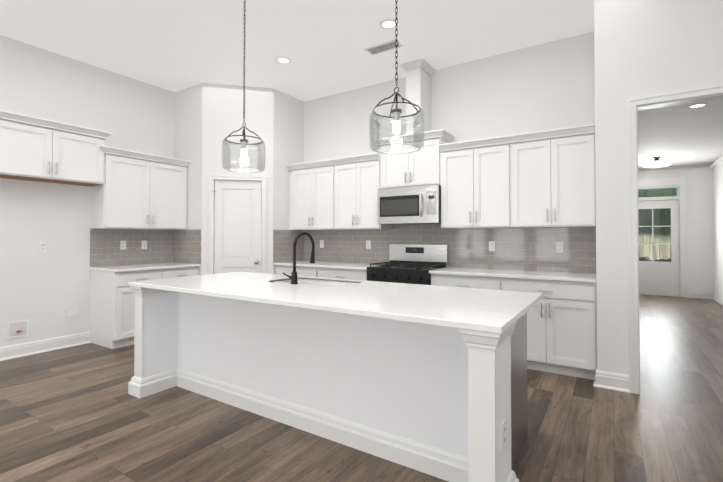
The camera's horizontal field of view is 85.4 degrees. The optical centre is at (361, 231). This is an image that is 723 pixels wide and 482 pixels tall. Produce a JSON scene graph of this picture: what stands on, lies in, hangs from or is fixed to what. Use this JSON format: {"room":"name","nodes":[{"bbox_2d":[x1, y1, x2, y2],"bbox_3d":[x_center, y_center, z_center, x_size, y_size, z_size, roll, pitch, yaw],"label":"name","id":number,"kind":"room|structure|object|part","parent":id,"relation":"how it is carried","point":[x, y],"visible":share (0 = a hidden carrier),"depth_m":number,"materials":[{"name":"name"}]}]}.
{"room":"kitchen","nodes":[
{"label":"kitchen","id":0,"kind":"room"},
{"bbox_2d":[0,35,243,346],"bbox_3d":[-4.264,-0.361,3.399,0.120,3.390,8.400,-1,-1,33],"label":"wall","id":1,"kind":"structure","parent":0,"point":[38,287],"depth_m":4.61,"materials":[{"name":"white paint"}]},
{"bbox_2d":[7,319,28,339],"bbox_3d":[-3.656,1.050,4.179,0.040,0.185,0.185,-1,-1,33],"label":"outlet box","id":2,"kind":"object","parent":1,"relation":"attached to","point":[18,329],"visible":1,"depth_m":4.18,"materials":[{"name":"white plastic"}]},
{"bbox_2d":[38,242,45,251],"bbox_3d":[-3.559,0.177,4.372,0.008,0.115,0.070,-1,-1,33],"label":"outlet","id":3,"kind":"object","parent":1,"relation":"attached to","point":[41,246],"visible":1,"depth_m":4.37,"materials":[{"name":"white plastic"}]},
{"bbox_2d":[0,331,90,360],"bbox_3d":[-4.878,1.250,2.280,0.029,0.138,5.889,-1,-1,33],"label":"baseboard","id":4,"kind":"structure","parent":1,"relation":"attached to","point":[32,348],"depth_m":4.36,"materials":[{"name":"white wood"}]},
{"bbox_2d":[0,109,112,186],"bbox_3d":[-3.414,-0.860,4.257,0.388,0.618,1.149,-1,-1,33],"label":"upper cabinet","id":5,"kind":"object","parent":1,"relation":"attached to","point":[29,152],"depth_m":4.17,"materials":[{"name":"white wood"}]},
{"bbox_2d":[66,309,78,317],"bbox_3d":[-3.400,0.966,4.609,0.008,0.082,0.125,-1,-1,33],"label":"electrical outlet","id":6,"kind":"object","parent":1,"relation":"attached to","point":[72,313],"visible":1,"depth_m":4.61,"materials":[{"name":"white plastic"}]},
{"bbox_2d":[90,229,173,266],"bbox_3d":[-3.011,0.209,5.224,0.008,0.468,1.080,-1,-1,33],"label":"backsplash","id":7,"kind":"structure","parent":1,"relation":"attached to","point":[105,250],"depth_m":5.16,"materials":[{"name":"tile"}]},
{"bbox_2d":[120,241,125,249],"bbox_3d":[-3.091,0.182,5.084,0.008,0.115,0.070,-1,-1,33],"label":"electrical outlet","id":8,"kind":"object","parent":7,"relation":"attached to","point":[122,245],"visible":1,"depth_m":5.08,"materials":[{"name":"white plastic"}]},
{"bbox_2d":[141,241,146,248],"bbox_3d":[-2.945,0.185,5.311,0.008,0.115,0.070,-1,-1,33],"label":"electrical outlet","id":9,"kind":"object","parent":7,"relation":"attached to","point":[143,244],"visible":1,"depth_m":5.31,"materials":[{"name":"white plastic"}]},
{"bbox_2d":[91,145,189,229],"bbox_3d":[-2.865,-0.508,5.110,0.388,0.960,1.127,-1,-1,33],"label":"upper cabinet","id":10,"kind":"object","parent":1,"relation":"attached to","point":[133,193],"depth_m":4.96,"materials":[{"name":"white wood"}]},
{"bbox_2d":[173,229,200,263],"bbox_3d":[-2.450,0.213,5.500,0.637,0.468,0.008,-1,-1,33],"label":"backsplash","id":11,"kind":"structure","parent":1,"relation":"attached to","point":[186,246],"depth_m":5.49,"materials":[{"name":"tile"}]},
{"bbox_2d":[0,294,722,481],"bbox_3d":[0.911,1.367,3.593,8.960,0.060,14.950,-1,-1,33],"label":"floor","id":12,"kind":"structure","parent":0,"point":[78,413],"depth_m":2.63,"materials":[{"name":"brown wood"}]},
{"bbox_2d":[90,266,198,348],"bbox_3d":[-2.739,0.914,5.046,0.648,0.885,1.067,-1,-1,33],"label":"base cabinet","id":13,"kind":"object","parent":12,"relation":"on","point":[112,317],"visible":0.38,"depth_m":4.59,"materials":[{"name":"white wood"}]},
{"bbox_2d":[90,262,200,271],"bbox_3d":[-2.746,0.457,5.050,0.638,0.030,1.080,-1,-1,33],"label":"countertop","id":14,"kind":"structure","parent":13,"relation":"on","point":[134,267],"depth_m":4.86,"materials":[{"name":"stone"}]},
{"bbox_2d":[276,265,317,276],"bbox_3d":[-0.754,0.922,5.592,0.760,0.885,0.648,-1,-1,33],"label":"base cabinet","id":15,"kind":"object","parent":12,"relation":"on","point":[303,271],"visible":0.1,"depth_m":5.32,"materials":[{"name":"white wood"}]},
{"bbox_2d":[128,284,542,481],"bbox_3d":[-0.365,0.884,2.887,2.950,0.885,1.117,-1,-1,33],"label":"kitchen island","id":16,"kind":"object","parent":12,"relation":"on","point":[443,367],"depth_m":2.42,"materials":[{"name":"white paint"}]},
{"bbox_2d":[128,272,542,331],"bbox_3d":[-0.363,0.428,2.896,2.964,0.032,1.135,-1,-1,33],"label":"island countertop","id":17,"kind":"structure","parent":16,"relation":"on","point":[474,307],"depth_m":2.43,"materials":[{"name":"white stone"}]},
{"bbox_2d":[280,232,314,283],"bbox_3d":[-0.503,0.210,3.192,0.138,0.411,0.273,-1,-1,33],"label":"faucet","id":18,"kind":"object","parent":17,"relation":"on","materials":[{"name":"black metal"}]},
{"bbox_2d":[300,276,359,283],"bbox_3d":[-0.385,0.552,3.268,0.764,0.252,0.409,-1,-1,33],"label":"sink","id":19,"kind":"object","parent":17,"relation":"in","point":[303,279],"depth_m":3.46,"materials":[{"name":"white"}]},
{"bbox_2d":[318,267,366,280],"bbox_3d":[-0.099,0.916,5.173,0.795,0.885,0.648,-1,-1,33],"label":"base cabinet","id":20,"kind":"object","parent":12,"relation":"on","point":[351,274],"visible":0.23,"depth_m":4.93,"materials":[{"name":"white wood"}]},
{"bbox_2d":[274,261,378,269],"bbox_3d":[-0.416,0.461,5.388,1.556,0.030,0.638,-1,-1,33],"label":"countertop","id":21,"kind":"structure","parent":20,"relation":"on","point":[345,265],"depth_m":5.21,"materials":[{"name":"stone"}]},
{"bbox_2d":[367,244,448,284],"bbox_3d":[0.549,0.760,4.713,0.789,1.185,0.702,-1,-1,33],"label":"range","id":22,"kind":"object","parent":12,"relation":"on","point":[411,263],"visible":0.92,"depth_m":4.75,"materials":[{"name":"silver metal"}]},
{"bbox_2d":[431,274,501,289],"bbox_3d":[1.222,0.904,4.326,0.754,0.885,0.648,-1,-1,33],"label":"base cabinet","id":23,"kind":"object","parent":12,"relation":"on","point":[480,282],"visible":0.23,"depth_m":4.07,"materials":[{"name":"white wood"}]},
{"bbox_2d":[502,277,596,379],"bbox_3d":[1.880,0.898,3.905,0.808,0.885,0.648,-1,-1,33],"label":"base cabinet","id":24,"kind":"object","parent":12,"relation":"on","point":[562,327],"visible":0.75,"depth_m":3.61,"materials":[{"name":"white wood"}]},
{"bbox_2d":[429,267,595,281],"bbox_3d":[1.566,0.444,4.118,1.565,0.030,0.638,-1,-1,33],"label":"countertop","id":25,"kind":"structure","parent":24,"relation":"on","point":[555,275],"depth_m":3.94,"materials":[{"name":"stone"}]},
{"bbox_2d":[0,0,722,168],"bbox_3d":[0.879,-1.809,3.586,8.600,0.690,14.470,-1,-1,33],"label":"ceiling","id":26,"kind":"structure","parent":0,"point":[179,45],"depth_m":4.18,"materials":[{"name":"white paint"}]},
{"bbox_2d":[222,0,265,172],"bbox_3d":[-0.994,-1.285,3.325,0.354,1.538,0.354,-1,-1,33],"label":"pendant light","id":27,"kind":"object","parent":26,"relation":"hanging from","point":[226,153],"visible":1,"depth_m":3.33,"materials":[{"name":"clear glass"}]},
{"bbox_2d":[276,57,289,63],"bbox_3d":[-0.933,-2.035,4.673,0.170,0.005,0.170,-1,-1,33],"label":"recessed light","id":28,"kind":"object","parent":26,"relation":"in","point":[283,60],"visible":1,"depth_m":4.67,"materials":[{"name":"white"}]},
{"bbox_2d":[364,39,402,55],"bbox_3d":[0.244,-2.039,4.359,0.400,0.006,0.180,-1,-1,33],"label":"ceiling vent","id":29,"kind":"object","parent":26,"relation":"in","point":[381,48],"visible":0.92,"depth_m":4.36,"materials":[{"name":"white metal"}]},
{"bbox_2d":[380,19,396,28],"bbox_3d":[0.269,-2.046,3.880,0.170,0.005,0.170,-1,-1,33],"label":"recessed light","id":30,"kind":"object","parent":26,"relation":"in","point":[387,24],"visible":0.88,"depth_m":3.88,"materials":[{"name":"white"}]},
{"bbox_2d":[369,0,423,153],"bbox_3d":[0.227,-1.296,2.542,0.354,1.538,0.354,-1,-1,33],"label":"pendant light","id":31,"kind":"object","parent":26,"relation":"hanging from","point":[375,132],"visible":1,"depth_m":2.58,"materials":[{"name":"clear glass"}]},
{"bbox_2d":[643,156,670,167],"bbox_3d":[5.621,-1.324,7.460,0.420,0.171,0.420,-1,-1,33],"label":"flush ceiling light","id":32,"kind":"object","parent":26,"relation":"attached to","point":[656,161],"visible":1,"depth_m":7.43,"materials":[{"name":"silver metal"}]},
{"bbox_2d":[688,103,706,107],"bbox_3d":[3.883,-1.447,4.525,0.170,0.005,0.170,-1,-1,33],"label":"recessed light","id":33,"kind":"object","parent":26,"relation":"in","point":[699,105],"visible":0.98,"depth_m":4.51,"materials":[{"name":"white"}]},
{"bbox_2d":[244,32,591,273],"bbox_3d":[0.218,-0.333,5.445,5.220,3.390,0.120,-1,-1,33],"label":"wall","id":34,"kind":"structure","parent":0,"point":[545,86],"depth_m":4.82,"materials":[{"name":"white paint"}]},
{"bbox_2d":[212,180,261,273],"bbox_3d":[-1.727,0.324,5.428,0.656,2.051,0.118,0,-1,-12],"label":"pantry door","id":35,"kind":"structure","parent":34,"relation":"in","point":[237,222],"depth_m":5.45,"materials":[{"name":"white wood"}]},
{"bbox_2d":[208,175,266,273],"bbox_3d":[-1.721,0.296,5.470,0.766,2.133,0.122,0,-1,-12],"label":"door frame","id":36,"kind":"structure","parent":34,"relation":"attached to","point":[213,178],"depth_m":5.42,"materials":[{"name":"white wood"}]},
{"bbox_2d":[273,230,303,262],"bbox_3d":[-1.073,0.217,5.802,0.008,0.468,0.637,-1,-1,33],"label":"backsplash","id":37,"kind":"structure","parent":34,"relation":"attached to","point":[283,241],"depth_m":5.75,"materials":[{"name":"tile"}]},
{"bbox_2d":[290,165,339,229],"bbox_3d":[-0.649,-0.472,5.712,0.830,0.905,0.366,-1,-1,33],"label":"upper cabinet","id":38,"kind":"object","parent":34,"relation":"attached to","point":[313,198],"depth_m":5.56,"materials":[{"name":"white wood"}]},
{"bbox_3d":[-0.961,-0.469,5.945,0.053,0.905,0.308,-1,-1,33],"label":"cabinet filler panel","id":39,"kind":"part","parent":38,"relation":"part of","materials":[{"name":"white wood"}]},
{"bbox_2d":[286,152,379,169],"bbox_3d":[-0.437,-0.947,5.374,1.559,0.075,0.060,-1,-1,33],"label":"crown molding","id":40,"kind":"structure","parent":38,"relation":"attached to","point":[347,159],"depth_m":5.31,"materials":[{"name":"white wood"}]},
{"bbox_2d":[335,158,391,229],"bbox_3d":[0.007,-0.478,5.291,0.729,0.905,0.366,-1,-1,33],"label":"upper cabinet","id":41,"kind":"object","parent":34,"relation":"attached to","point":[357,185],"visible":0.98,"depth_m":5.15,"materials":[{"name":"white wood"}]},
{"bbox_2d":[380,129,454,188],"bbox_3d":[0.646,-0.847,4.873,0.923,0.628,0.388,-1,-1,33],"label":"upper cabinet","id":42,"kind":"object","parent":34,"relation":"attached to","point":[422,167],"depth_m":4.73,"materials":[{"name":"white wood"}]},
{"bbox_2d":[378,184,440,224],"bbox_3d":[0.630,-0.311,4.840,0.801,0.440,0.445,-1,-1,33],"label":"microwave","id":43,"kind":"object","parent":42,"relation":"attached to","point":[410,205],"visible":0.9,"depth_m":4.67,"materials":[{"name":"silver metal"}]},
{"bbox_2d":[399,58,435,133],"bbox_3d":[0.697,-1.570,4.851,0.310,0.928,0.388,-1,-1,33],"label":"enclosure","id":44,"kind":"object","parent":42,"relation":"on","point":[420,72],"visible":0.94,"depth_m":4.76,"materials":[{"name":"white"}]},
{"bbox_2d":[392,224,449,228],"bbox_3d":[0.749,-0.058,5.023,0.801,0.060,0.008,-1,-1,33],"label":"backsplash","id":45,"kind":"structure","parent":34,"relation":"attached to","point":[422,226],"depth_m":5.03,"materials":[{"name":"tile"}]},
{"bbox_2d":[303,227,595,272],"bbox_3d":[0.747,0.206,5.020,3.915,0.468,0.008,-1,-1,33],"label":"backsplash","id":46,"kind":"structure","parent":34,"relation":"attached to","point":[534,249],"depth_m":4.59,"materials":[{"name":"tile"}]},
{"bbox_2d":[320,240,323,247],"bbox_3d":[-0.595,0.193,5.870,0.070,0.115,0.008,-1,-1,33],"label":"electrical outlet","id":47,"kind":"object","parent":46,"relation":"attached to","point":[321,243],"visible":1,"depth_m":5.86,"materials":[{"name":"white plastic"}]},
{"bbox_2d":[366,240,370,248],"bbox_3d":[0.096,0.187,5.427,0.070,0.115,0.008,-1,-1,33],"label":"electrical outlet","id":48,"kind":"object","parent":46,"relation":"attached to","point":[368,244],"visible":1,"depth_m":5.42,"materials":[{"name":"white plastic"}]},
{"bbox_2d":[489,241,494,250],"bbox_3d":[1.506,0.174,4.523,0.070,0.115,0.008,-1,-1,33],"label":"electrical outlet","id":49,"kind":"object","parent":46,"relation":"attached to","point":[491,245],"visible":1,"depth_m":4.52,"materials":[{"name":"white plastic"}]},
{"bbox_2d":[556,242,562,252],"bbox_3d":[2.096,0.169,4.146,0.070,0.115,0.008,-1,-1,33],"label":"electrical outlet","id":50,"kind":"object","parent":46,"relation":"attached to","point":[559,247],"visible":1,"depth_m":4.14,"materials":[{"name":"white plastic"}]},
{"bbox_2d":[441,143,513,228],"bbox_3d":[1.317,-0.489,4.452,0.775,0.905,0.366,-1,-1,33],"label":"upper cabinet","id":51,"kind":"object","parent":34,"relation":"attached to","point":[475,187],"visible":0.98,"depth_m":4.31,"materials":[{"name":"white wood"}]},
{"bbox_2d":[511,133,595,227],"bbox_3d":[1.970,-0.495,4.034,0.776,0.905,0.366,-1,-1,33],"label":"upper cabinet","id":52,"kind":"object","parent":34,"relation":"attached to","point":[553,182],"visible":0.98,"depth_m":3.90,"materials":[{"name":"white wood"}]},
{"bbox_2d":[438,123,594,151],"bbox_3d":[1.549,-0.964,4.102,1.551,0.075,0.060,-1,-1,33],"label":"crown molding","id":53,"kind":"structure","parent":52,"relation":"attached to","point":[547,134],"depth_m":4.04,"materials":[{"name":"white wood"}]},
{"bbox_2d":[592,0,615,372],"bbox_3d":[3.943,-0.322,6.253,0.140,3.390,6.880,-1,-1,33],"label":"wall","id":54,"kind":"structure","parent":0,"point":[603,98],"depth_m":3.36,"materials":[{"name":"white paint"}]},
{"bbox_2d":[638,164,707,172],"bbox_3d":[6.505,-1.348,8.525,1.560,0.095,0.075,-1,-1,33],"label":"crown molding","id":55,"kind":"structure","parent":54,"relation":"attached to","point":[687,167],"depth_m":8.41,"materials":[{"name":"white wood"}]},
{"bbox_2d":[638,176,686,296],"bbox_3d":[6.425,0.126,8.639,1.170,2.560,0.134,-1,-1,33],"label":"door frame","id":56,"kind":"structure","parent":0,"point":[681,181],"depth_m":8.35,"materials":[{"name":"white wood"}]},
{"bbox_2d":[638,187,679,295],"bbox_3d":[6.438,0.223,8.646,0.912,2.345,0.056,-1,-1,33],"label":"hall door","id":57,"kind":"structure","parent":56,"relation":"in","point":[658,277],"depth_m":8.55,"materials":[{"name":"white wood"}]},
{"bbox_2d":[612,0,722,374],"bbox_3d":[2.789,-0.367,2.979,1.410,3.390,0.120,-1,-1,33],"label":"wall","id":58,"kind":"structure","parent":0,"point":[612,62],"depth_m":3.27,"materials":[{"name":"white paint"}]},
{"bbox_2d":[593,368,629,392],"bbox_3d":[2.124,1.264,3.335,0.259,0.138,0.099,-1,-1,33],"label":"baseboard","id":59,"kind":"structure","parent":58,"relation":"attached to","point":[612,381],"depth_m":3.30,"materials":[{"name":"white wood"}]},
{"bbox_2d":[627,84,722,393],"bbox_3d":[2.842,0.113,2.934,1.400,2.430,0.162,-1,-1,33],"label":"trim","id":60,"kind":"structure","parent":58,"relation":"attached to","point":[635,105],"depth_m":3.22,"materials":[{"name":"white wood"}]},
{"bbox_2d":[687,291,722,304],"bbox_3d":[5.283,1.292,5.384,0.430,0.138,6.620,-1,-1,33],"label":"baseboard","id":61,"kind":"structure","parent":58,"relation":"attached to","point":[707,295],"depth_m":8.11,"materials":[{"name":"white wood"}]},
{"bbox_2d":[708,155,722,167],"bbox_3d":[5.427,-1.392,5.317,0.075,0.095,6.640,-1,-1,33],"label":"crown molding","id":62,"kind":"structure","parent":58,"relation":"attached to","point":[710,165],"depth_m":7.64,"materials":[{"name":"white wood"}]},
{"label":"outside","id":63,"kind":"structure","parent":0,"visible":0},
{"bbox_2d":[638,188,676,261],"bbox_3d":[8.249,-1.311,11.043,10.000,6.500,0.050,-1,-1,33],"label":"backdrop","id":64,"kind":"structure","parent":63,"point":[648,254],"depth_m":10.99,"materials":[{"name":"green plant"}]}
]}

